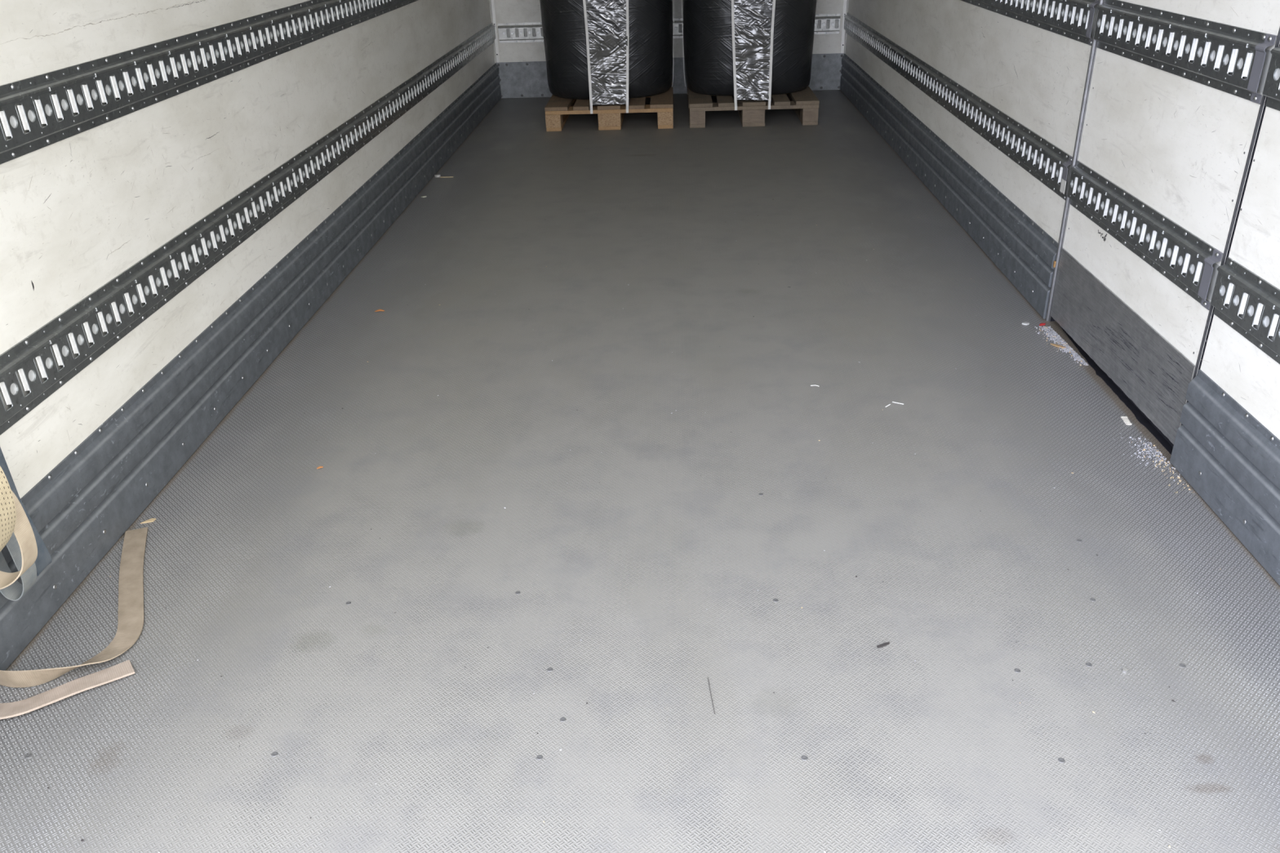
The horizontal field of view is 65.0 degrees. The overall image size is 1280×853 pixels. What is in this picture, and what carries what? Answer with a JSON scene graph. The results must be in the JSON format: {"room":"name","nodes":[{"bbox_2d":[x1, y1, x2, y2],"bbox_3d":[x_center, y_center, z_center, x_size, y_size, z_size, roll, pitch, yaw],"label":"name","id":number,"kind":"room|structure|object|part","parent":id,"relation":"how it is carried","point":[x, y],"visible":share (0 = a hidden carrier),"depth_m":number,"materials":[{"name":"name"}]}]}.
{"room":"truck cargo interior","nodes":[
{"label":"truck cargo interior","id":0,"kind":"room"},
{"bbox_2d":[0,0,495,498],"bbox_3d":[-1.178,-1.899,3.740,0.040,2.450,6.878,-1,28,2],"label":"wall","id":1,"kind":"structure","parent":0,"point":[79,211],"depth_m":2.50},
{"bbox_2d":[0,0,417,164],"bbox_3d":[-1.139,-1.606,3.878,0.020,0.132,6.812,-1,28,2],"label":"rail","id":2,"kind":"object","parent":1,"relation":"attached to","point":[37,112],"visible":1,"depth_m":2.44,"materials":[{"name":"metal"}]},
{"bbox_2d":[0,22,495,435],"bbox_3d":[-1.126,-1.208,4.086,0.020,0.132,6.812,-1,28,2],"label":"rail","id":3,"kind":"object","parent":1,"relation":"attached to","point":[37,366],"visible":1,"depth_m":2.56,"materials":[{"name":"metal"}]},
{"bbox_2d":[0,447,51,600],"bbox_3d":[-1.125,0.156,1.773,0.136,0.398,0.293,-7,28,-9],"label":"strap","id":4,"kind":"object","parent":3,"relation":"hanging from","point":[30,556],"visible":1,"depth_m":1.78,"materials":[{"name":"beige fabric"}]},
{"bbox_2d":[0,62,501,671],"bbox_3d":[-1.118,-0.915,4.231,0.019,0.247,6.838,-1,28,2],"label":"baseboard","id":5,"kind":"structure","parent":1,"relation":"attached to","point":[84,505],"depth_m":2.63,"materials":[{"name":"metal"}]},
{"bbox_2d":[0,89,1279,852],"bbox_3d":[0.117,-0.804,4.272,2.560,0.061,6.878,-1,28,2],"label":"floor","id":6,"kind":"structure","parent":0,"point":[659,566],"depth_m":2.11,"materials":[{"name":"metal"}]},
{"bbox_2d":[0,659,134,719],"bbox_3d":[-1.062,0.482,1.810,0.278,0.011,0.078,-14,30,-21],"label":"strap","id":7,"kind":"object","parent":6,"relation":"on","point":[7,710],"visible":1,"depth_m":1.81,"materials":[{"name":"beige fabric"}]},
{"bbox_2d":[0,527,147,688],"bbox_3d":[-1.074,0.335,2.049,0.211,0.048,0.537,-1,28,2],"label":"strap","id":8,"kind":"object","parent":6,"relation":"on","point":[131,582],"visible":1,"depth_m":2.00,"materials":[{"name":"beige fabric"}]},
{"bbox_2d":[140,518,155,524],"bbox_3d":[-1.139,0.218,2.329,0.033,0.002,0.014,-9,29,-14],"label":"chip","id":9,"kind":"object","parent":6,"relation":"on","point":[151,520],"visible":1,"depth_m":2.33,"materials":[{"name":"beige wood"}]},
{"bbox_2d":[544,75,673,131],"bbox_3d":[-0.171,-2.162,6.670,0.783,0.144,1.202,-1,28,2],"label":"pallet","id":10,"kind":"object","parent":6,"relation":"on","point":[557,109],"visible":0.61,"depth_m":6.15,"materials":[{"name":"brown wood"}]},
{"bbox_2d":[539,0,674,113],"bbox_3d":[-0.209,-2.789,6.314,0.849,1.384,1.156,-1,28,2],"label":"load","id":11,"kind":"object","parent":10,"relation":"on","point":[602,52],"visible":1,"depth_m":6.11},
{"bbox_3d":[-0.208,-2.523,5.899,0.293,1.201,0.142,-1,28,2],"label":"clear film panel","id":12,"kind":"part","parent":11,"relation":"part of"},
{"bbox_2d":[47,158,1220,852],"bbox_3d":[0.101,-0.429,3.491,2.369,0.001,4.584,-1,28,2],"label":"floor grit","id":13,"kind":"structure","parent":6,"relation":"on","point":[82,840],"depth_m":2.03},
{"bbox_2d":[707,677,715,714],"bbox_3d":[0.125,0.472,1.764,0.001,0.001,0.092,-3,28,-3],"label":"fibre","id":14,"kind":"object","parent":6,"relation":"on","point":[708,677],"visible":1,"depth_m":1.76,"materials":[{"name":"grey"}]},
{"bbox_2d":[687,85,819,128],"bbox_3d":[0.710,-2.174,6.636,0.783,0.144,1.201,-1,28,2],"label":"pallet","id":15,"kind":"object","parent":6,"relation":"on","point":[804,103],"visible":0.6,"depth_m":6.12,"materials":[{"name":"brown wood"}]},
{"bbox_2d":[681,0,816,110],"bbox_3d":[0.682,-2.800,6.280,0.852,1.384,1.158,-1,28,2],"label":"load","id":16,"kind":"object","parent":15,"relation":"on","point":[744,50],"visible":1,"depth_m":6.08},
{"bbox_3d":[0.670,-2.533,5.864,0.293,1.201,0.138,-1,28,2],"label":"clear film panel","id":17,"kind":"part","parent":16,"relation":"part of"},
{"bbox_2d":[876,641,889,648],"bbox_3d":[0.453,0.406,1.868,0.028,0.003,0.006,-14,30,-22],"label":"twig","id":18,"kind":"object","parent":6,"relation":"on","point":[882,645],"visible":1,"depth_m":1.87,"materials":[{"name":"grey"}]},
{"bbox_2d":[1022,321,1029,324],"bbox_3d":[1.239,-0.331,3.225,0.018,0.005,0.018,23,37,39],"label":"wrapper","id":19,"kind":"object","parent":6,"relation":"on","point":[1024,322],"visible":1,"depth_m":3.22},
{"bbox_2d":[1050,342,1066,348],"bbox_3d":[1.274,-0.245,3.060,0.012,0.004,0.050,-24,35,-36],"label":"chip","id":20,"kind":"object","parent":6,"relation":"on","point":[1053,344],"visible":1,"depth_m":3.06,"materials":[{"name":"brown wood"}]},
{"bbox_2d":[1035,325,1088,365],"bbox_3d":[1.274,-0.249,3.069,0.072,0.004,0.305,-2,28,0],"label":"pile","id":21,"kind":"object","parent":6,"relation":"on","point":[1068,348],"visible":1,"depth_m":3.08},
{"bbox_2d":[1122,666,1128,672],"bbox_3d":[0.863,0.434,1.789,0.010,0.003,0.010,-22,34,-33],"label":"scrap","id":22,"kind":"object","parent":6,"relation":"on","point":[1124,669],"visible":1,"depth_m":1.79,"materials":[{"name":"white paper"}]},
{"bbox_2d":[1120,416,1132,425],"bbox_3d":[1.269,-0.015,2.622,0.015,0.004,0.043,2,28,7],"label":"plug","id":23,"kind":"object","parent":6,"relation":"on","point":[1126,420],"visible":1,"depth_m":2.62,"materials":[{"name":"white plastic"}]},
{"bbox_2d":[1113,431,1180,475],"bbox_3d":[1.235,0.064,2.473,0.096,0.004,0.213,-1,28,2],"label":"pile","id":24,"kind":"object","parent":6,"relation":"on","point":[1144,443],"visible":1,"depth_m":2.47,"materials":[{"name":"white"}]},
{"bbox_2d":[1148,444,1194,493],"bbox_3d":[1.253,0.098,2.405,0.045,0.004,0.229,-1,28,2],"label":"pile","id":25,"kind":"object","parent":6,"relation":"on","point":[1148,445],"visible":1,"depth_m":2.39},
{"bbox_2d":[493,0,844,97],"bbox_3d":[0.178,-3.501,6.718,2.480,2.450,0.040,-1,28,2],"label":"wall","id":26,"kind":"structure","parent":0,"point":[506,11],"depth_m":7.07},
{"bbox_2d":[489,0,499,62],"bbox_3d":[-1.052,-3.578,6.678,0.026,2.202,0.030,-1,28,2],"label":"trim","id":27,"kind":"structure","parent":26,"relation":"attached to","point":[491,2],"depth_m":7.09,"materials":[{"name":"white metal"}]},
{"bbox_2d":[497,13,840,43],"bbox_3d":[0.198,-2.794,7.054,2.395,0.132,0.020,-1,28,2],"label":"rail","id":28,"kind":"object","parent":26,"relation":"attached to","point":[824,24],"visible":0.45,"depth_m":7.07,"materials":[{"name":"metal"}]},
{"bbox_2d":[496,53,844,97],"bbox_3d":[0.210,-2.514,7.206,2.470,0.247,0.009,-1,28,2],"label":"baseboard","id":29,"kind":"structure","parent":26,"relation":"attached to","point":[526,78],"depth_m":7.21,"materials":[{"name":"metal"}]},
{"bbox_2d":[840,0,848,53],"bbox_3d":[1.400,-3.609,6.582,0.026,2.202,0.030,-1,28,2],"label":"trim","id":30,"kind":"structure","parent":26,"relation":"attached to","point":[846,2],"depth_m":7.03,"materials":[{"name":"white metal"}]},
{"bbox_2d":[844,0,1279,439],"bbox_3d":[1.339,-1.931,3.642,0.041,2.450,6.878,-1,28,2],"label":"wall","id":31,"kind":"structure","parent":0,"point":[1036,76],"depth_m":3.39,"materials":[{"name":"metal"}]},
{"bbox_2d":[840,53,1057,319],"bbox_3d":[1.376,-1.495,5.182,0.019,0.247,4.472,-1,28,2],"label":"baseboard","id":32,"kind":"structure","parent":31,"relation":"attached to","point":[1024,253],"depth_m":4.12,"materials":[{"name":"metal"}]},
{"bbox_2d":[844,12,1072,199],"bbox_3d":[1.365,-1.783,5.029,0.021,0.132,4.464,-1,28,2],"label":"rail","id":33,"kind":"object","parent":31,"relation":"attached to","point":[1048,163],"visible":1,"depth_m":3.95,"materials":[{"name":"metal"}]},
{"bbox_2d":[961,0,1098,45],"bbox_3d":[1.352,-2.182,4.822,0.021,0.132,4.462,-1,28,2],"label":"rail","id":34,"kind":"object","parent":31,"relation":"attached to","point":[1075,20],"visible":1,"depth_m":3.13,"materials":[{"name":"metal"}]},
{"bbox_2d":[1045,0,1104,321],"bbox_3d":[1.283,-1.339,2.729,0.016,2.250,0.016,-1,28,2],"label":"trim","id":35,"kind":"structure","parent":31,"relation":"attached to","point":[1093,50],"depth_m":3.00,"materials":[{"name":"metal"}]},
{"bbox_2d":[1049,315,1173,454],"bbox_3d":[1.328,-0.145,2.830,0.044,0.041,0.925,-1,28,2],"label":"trim","id":36,"kind":"structure","parent":31,"relation":"attached to","point":[1140,415],"depth_m":2.71,"materials":[{"name":"black rubber"}]},
{"bbox_2d":[1050,0,1279,444],"bbox_3d":[1.286,-1.132,2.318,0.059,2.217,0.906,-1,28,2],"label":"door","id":37,"kind":"structure","parent":31,"relation":"in","point":[1183,147],"depth_m":2.49,"materials":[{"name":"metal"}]},
{"bbox_3d":[1.304,-0.249,2.781,0.004,0.224,0.897,-1,28,2],"label":"kick plate","id":38,"kind":"part","parent":37,"relation":"part of","materials":[{"name":"metal"}]},
{"bbox_3d":[1.287,-0.528,2.634,0.021,0.132,0.895,-1,28,2],"label":"cargo rail","id":39,"kind":"part","parent":37,"relation":"part of","materials":[{"name":"metal"}]},
{"bbox_3d":[1.274,-0.927,2.426,0.021,0.132,0.895,-1,28,2],"label":"cargo rail","id":40,"kind":"part","parent":37,"relation":"part of","materials":[{"name":"metal"}]},
{"bbox_2d":[1169,369,1279,585],"bbox_3d":[1.264,0.308,1.739,0.019,0.247,1.427,-1,28,2],"label":"baseboard","id":41,"kind":"structure","parent":31,"relation":"attached to","point":[1228,456],"depth_m":2.16,"materials":[{"name":"metal"}]},
{"bbox_2d":[1196,43,1279,375],"bbox_3d":[1.286,-0.913,1.913,0.036,2.250,0.016,-1,28,2],"label":"trim","id":42,"kind":"structure","parent":31,"relation":"attached to","point":[1264,106],"depth_m":2.15,"materials":[{"name":"grey metal"}]},
{"bbox_2d":[1210,257,1279,364],"bbox_3d":[1.254,0.015,1.596,0.020,0.132,1.405,-1,28,2],"label":"rail","id":43,"kind":"object","parent":31,"relation":"attached to","point":[1244,300],"visible":1,"depth_m":2.09,"materials":[{"name":"metal"}]},
{"bbox_2d":[1262,46,1279,111],"bbox_3d":[1.241,-0.383,1.388,0.020,0.132,1.405,-1,28,2],"label":"rail","id":44,"kind":"object","parent":31,"relation":"attached to","point":[1271,90],"visible":1,"depth_m":1.99,"materials":[{"name":"metal"}]}
]}

